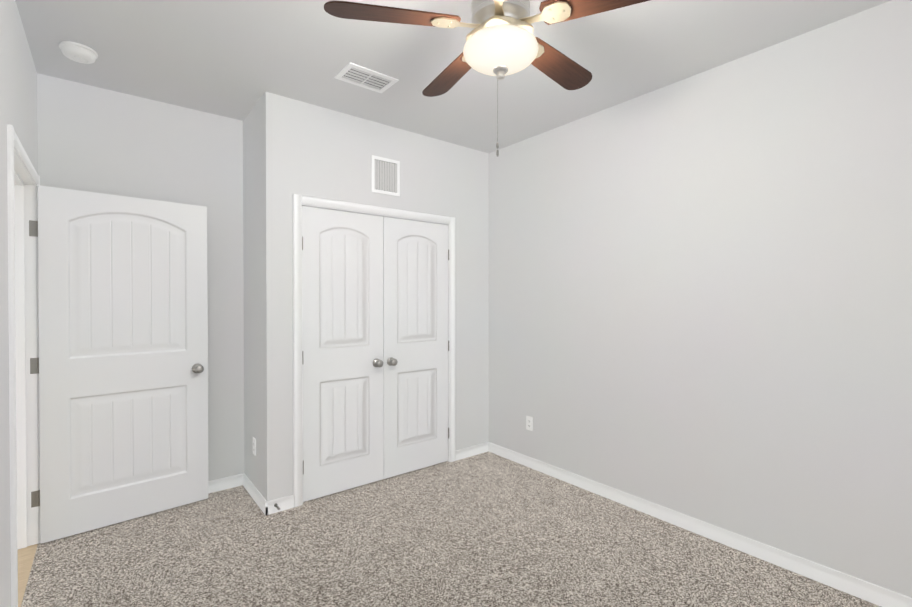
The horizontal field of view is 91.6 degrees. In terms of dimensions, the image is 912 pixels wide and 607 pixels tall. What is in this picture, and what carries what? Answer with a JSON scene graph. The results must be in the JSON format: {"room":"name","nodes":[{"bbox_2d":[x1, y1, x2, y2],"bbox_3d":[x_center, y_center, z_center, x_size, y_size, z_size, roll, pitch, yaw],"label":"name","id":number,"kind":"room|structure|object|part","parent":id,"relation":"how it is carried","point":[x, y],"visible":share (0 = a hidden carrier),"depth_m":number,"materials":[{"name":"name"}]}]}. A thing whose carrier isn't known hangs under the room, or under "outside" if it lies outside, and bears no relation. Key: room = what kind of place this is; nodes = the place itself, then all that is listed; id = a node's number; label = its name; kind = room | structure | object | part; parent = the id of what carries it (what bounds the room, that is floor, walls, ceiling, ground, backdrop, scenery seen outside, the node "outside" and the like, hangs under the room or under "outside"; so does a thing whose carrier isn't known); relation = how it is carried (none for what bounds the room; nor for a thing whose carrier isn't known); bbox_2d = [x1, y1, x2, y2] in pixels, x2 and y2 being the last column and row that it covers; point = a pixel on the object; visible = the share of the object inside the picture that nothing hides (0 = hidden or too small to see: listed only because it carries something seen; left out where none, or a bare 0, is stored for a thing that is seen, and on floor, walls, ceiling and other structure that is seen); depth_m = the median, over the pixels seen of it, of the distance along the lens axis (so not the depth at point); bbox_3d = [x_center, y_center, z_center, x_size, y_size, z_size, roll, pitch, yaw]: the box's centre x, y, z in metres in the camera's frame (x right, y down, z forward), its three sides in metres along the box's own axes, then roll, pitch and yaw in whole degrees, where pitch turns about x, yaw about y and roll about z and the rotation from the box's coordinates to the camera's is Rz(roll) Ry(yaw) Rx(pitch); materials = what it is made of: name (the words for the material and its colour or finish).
{"room":"empty bedroom","nodes":[
{"label":"empty bedroom","id":0,"kind":"room"},
{"bbox_2d":[0,0,37,606],"bbox_3d":[-1.149,0.019,0.861,0.120,2.740,4.450,0,1,-38],"label":"wall","id":1,"kind":"structure","parent":0,"point":[18,91],"depth_m":1.78,"materials":[{"name":"paint"}]},
{"bbox_2d":[7,124,40,606],"bbox_3d":[-2.166,0.324,2.156,0.138,2.108,0.986,0,1,-38],"label":"door frame","id":2,"kind":"structure","parent":1,"relation":"attached to","point":[26,348],"depth_m":2.48,"materials":[{"name":"paint"}]},
{"bbox_2d":[29,185,207,543],"bbox_3d":[-2.049,0.346,2.774,0.893,2.032,0.113,0,1,-42],"label":"entry door","id":3,"kind":"structure","parent":1,"relation":"in","point":[123,346],"depth_m":2.75,"materials":[{"name":"paint"}]},
{"bbox_3d":[-2.386,-0.425,2.526,0.068,0.090,0.011,0,1,-38],"label":"entry door hinge","id":4,"kind":"part","parent":3,"relation":"part of","materials":[{"name":"silver metal"}]},
{"bbox_3d":[-2.386,0.354,2.532,0.068,0.090,0.011,0,1,-38],"label":"entry door hinge","id":5,"kind":"part","parent":3,"relation":"part of","materials":[{"name":"silver metal"}]},
{"bbox_3d":[-2.386,1.115,2.539,0.068,0.090,0.011,0,1,-38],"label":"entry door hinge","id":6,"kind":"part","parent":3,"relation":"part of","materials":[{"name":"silver metal"}]},
{"bbox_3d":[-1.753,0.445,3.016,0.066,0.066,0.068,0,1,-42],"label":"entry door knob","id":7,"kind":"part","parent":3,"relation":"part of","materials":[{"name":"silver metal"}]},
{"bbox_2d":[18,544,37,606],"bbox_3d":[-2.026,1.421,0.867,1.500,0.056,5.770,0,1,-38],"label":"floor","id":8,"kind":"structure","parent":0,"point":[26,555],"depth_m":2.33,"materials":[{"name":"beige wood"}]},
{"bbox_2d":[37,73,243,480],"bbox_3d":[-2.128,0.000,3.001,1.248,2.740,0.120,0,1,-38],"label":"wall","id":9,"kind":"structure","parent":0,"point":[97,139],"depth_m":3.10,"materials":[{"name":"paint"}]},
{"bbox_2d":[208,473,243,493],"bbox_3d":[-2.039,1.329,2.998,1.128,0.084,0.014,0,1,-38],"label":"baseboard","id":10,"kind":"structure","parent":9,"relation":"attached to","point":[220,484],"depth_m":3.26,"materials":[{"name":"paint"}]},
{"bbox_2d":[243,92,266,500],"bbox_3d":[-1.406,-0.001,3.192,0.120,2.740,0.719,0,1,-38],"label":"wall","id":11,"kind":"structure","parent":0,"point":[254,271],"depth_m":3.08,"materials":[{"name":"paint"}]},
{"bbox_2d":[253,437,255,455],"bbox_3d":[-1.418,1.004,3.113,0.008,0.115,0.070,0,1,-38],"label":"outlet","id":12,"kind":"object","parent":11,"relation":"attached to","point":[254,446],"visible":0.98,"depth_m":3.10,"materials":[{"name":"white plastic"}]},
{"bbox_2d":[243,473,267,515],"bbox_3d":[-1.416,1.327,3.109,0.014,0.084,0.614,0,1,-38],"label":"baseboard","id":13,"kind":"structure","parent":11,"relation":"attached to","point":[259,499],"depth_m":3.06,"materials":[{"name":"paint"}]},
{"bbox_2d":[266,92,488,500],"bbox_3d":[-0.501,-0.004,3.526,1.951,2.740,0.120,0,1,-38],"label":"wall","id":14,"kind":"structure","parent":0,"point":[312,150],"depth_m":3.27,"materials":[{"name":"paint"}]},
{"bbox_2d":[265,494,293,514],"bbox_3d":[-1.164,1.329,2.926,0.183,0.084,0.014,0,1,-38],"label":"baseboard","id":15,"kind":"structure","parent":14,"relation":"attached to","point":[285,503],"depth_m":2.93,"materials":[{"name":"paint"}]},
{"bbox_2d":[302,206,383,501],"bbox_3d":[-0.814,0.345,3.234,0.625,2.026,0.035,0,1,-38],"label":"closet door","id":16,"kind":"structure","parent":14,"relation":"in","point":[342,349],"depth_m":3.20,"materials":[{"name":"paint"}]},
{"bbox_2d":[373,359,382,366],"bbox_3d":[-0.584,0.452,3.352,0.066,0.066,0.068,0,1,-38],"label":"door knob","id":17,"kind":"object","parent":16,"relation":"attached to","point":[377,362],"depth_m":3.33,"materials":[{"name":"grey metal"}]},
{"bbox_2d":[292,194,454,506],"bbox_3d":[-0.590,0.337,3.457,1.300,2.060,0.122,0,1,-38],"label":"door frame","id":18,"kind":"structure","parent":14,"relation":"attached to","point":[448,324],"depth_m":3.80,"materials":[{"name":"paint"}]},
{"bbox_2d":[371,155,399,195],"bbox_3d":[-0.539,-0.978,3.406,0.245,0.275,0.008,0,1,-38],"label":"air vent","id":19,"kind":"object","parent":14,"relation":"in","point":[385,175],"visible":1,"depth_m":3.40,"materials":[{"name":"white metal"}]},
{"bbox_2d":[383,217,447,478],"bbox_3d":[-0.322,0.342,3.624,0.625,2.026,0.035,0,1,-38],"label":"closet door","id":20,"kind":"structure","parent":14,"relation":"in","point":[415,299],"depth_m":3.60,"materials":[{"name":"paint"}]},
{"bbox_2d":[387,357,397,365],"bbox_3d":[-0.488,0.452,3.428,0.066,0.066,0.068,0,1,-38],"label":"door knob","id":21,"kind":"object","parent":20,"relation":"attached to","point":[391,361],"depth_m":3.42,"materials":[{"name":"grey metal"}]},
{"bbox_2d":[455,442,487,460],"bbox_3d":[0.149,1.320,3.968,0.397,0.084,0.014,0,1,-38],"label":"baseboard","id":22,"kind":"structure","parent":14,"relation":"attached to","point":[463,453],"depth_m":3.95,"materials":[{"name":"paint"}]},
{"bbox_2d":[21,451,880,606],"bbox_3d":[0.151,1.410,1.905,3.200,0.060,4.690,0,1,-38],"label":"floor carpet","id":23,"kind":"object","parent":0,"point":[488,529],"depth_m":2.41,"materials":[{"name":"beige carpet"}]},
{"bbox_2d":[15,0,890,152],"bbox_3d":[-0.772,-1.409,1.837,4.700,0.100,5.770,0,1,-38],"label":"ceiling","id":24,"kind":"structure","parent":0,"point":[236,59],"depth_m":2.41,"materials":[{"name":"paint"}]},
{"bbox_2d":[59,41,97,63],"bbox_3d":[-2.026,-1.338,2.381,0.160,0.052,0.160,0,1,-38],"label":"smoke detector","id":25,"kind":"object","parent":24,"relation":"attached to","point":[79,52],"visible":1,"depth_m":2.35,"materials":[{"name":"white plastic"}]},
{"bbox_2d":[334,62,398,92],"bbox_3d":[-0.542,-1.363,2.690,0.320,0.007,0.215,0,1,-38],"label":"ceiling vent","id":26,"kind":"object","parent":24,"relation":"in","point":[361,76],"visible":1,"depth_m":2.68,"materials":[{"name":"white metal"}]},
{"bbox_2d":[324,0,649,156],"bbox_3d":[0.186,-0.968,1.768,1.251,0.783,1.263,0,1,-38],"label":"fan","id":27,"kind":"object","parent":24,"relation":"hanging from","point":[502,42],"visible":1,"depth_m":1.66,"materials":[{"name":"brown wood"}]},
{"bbox_3d":[-0.234,-1.078,1.658,0.502,0.006,0.140,0,12,-10],"label":"blade","id":28,"kind":"part","parent":27,"relation":"part of","materials":[{"name":"brown wood"}]},
{"label":"blade","id":29,"kind":"part","parent":27,"relation":"part of","materials":[{"name":"brown wood"}]},
{"bbox_3d":[0.163,-0.728,1.737,0.010,0.304,0.010,0,1,-38],"label":"chain","id":30,"kind":"part","parent":27,"relation":"part of","materials":[{"name":"silver metal"}]},
{"bbox_3d":[0.174,-1.149,1.727,0.228,0.162,0.228,0,1,-38],"label":"motor","id":31,"kind":"part","parent":27,"relation":"part of","materials":[{"name":"silver metal"}]},
{"bbox_3d":[0.174,-0.968,1.728,0.292,0.112,0.292,0,1,-38],"label":"lamp shade","id":32,"kind":"part","parent":27,"relation":"part of","materials":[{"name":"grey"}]},
{"label":"blade","id":33,"kind":"part","parent":27,"relation":"part of","materials":[{"name":"brown wood"}]},
{"label":"blade","id":34,"kind":"part","parent":27,"relation":"part of","materials":[{"name":"brown wood"}]},
{"bbox_2d":[489,0,911,597],"bbox_3d":[1.544,0.004,2.615,0.120,2.740,4.090,0,1,-38],"label":"wall","id":35,"kind":"structure","parent":0,"point":[699,296],"depth_m":2.48,"materials":[{"name":"paint"}]},
{"bbox_2d":[526,416,532,430],"bbox_3d":[0.611,0.999,3.696,0.008,0.115,0.070,0,1,-38],"label":"electrical outlet","id":36,"kind":"object","parent":35,"relation":"attached to","point":[529,422],"visible":1,"depth_m":3.69,"materials":[{"name":"white plastic"}]},
{"bbox_2d":[488,442,911,606],"bbox_3d":[1.492,1.332,2.584,0.014,0.084,3.850,0,1,-38],"label":"baseboard","id":37,"kind":"structure","parent":35,"relation":"attached to","point":[858,588],"depth_m":2.50,"materials":[{"name":"paint"}]}
]}

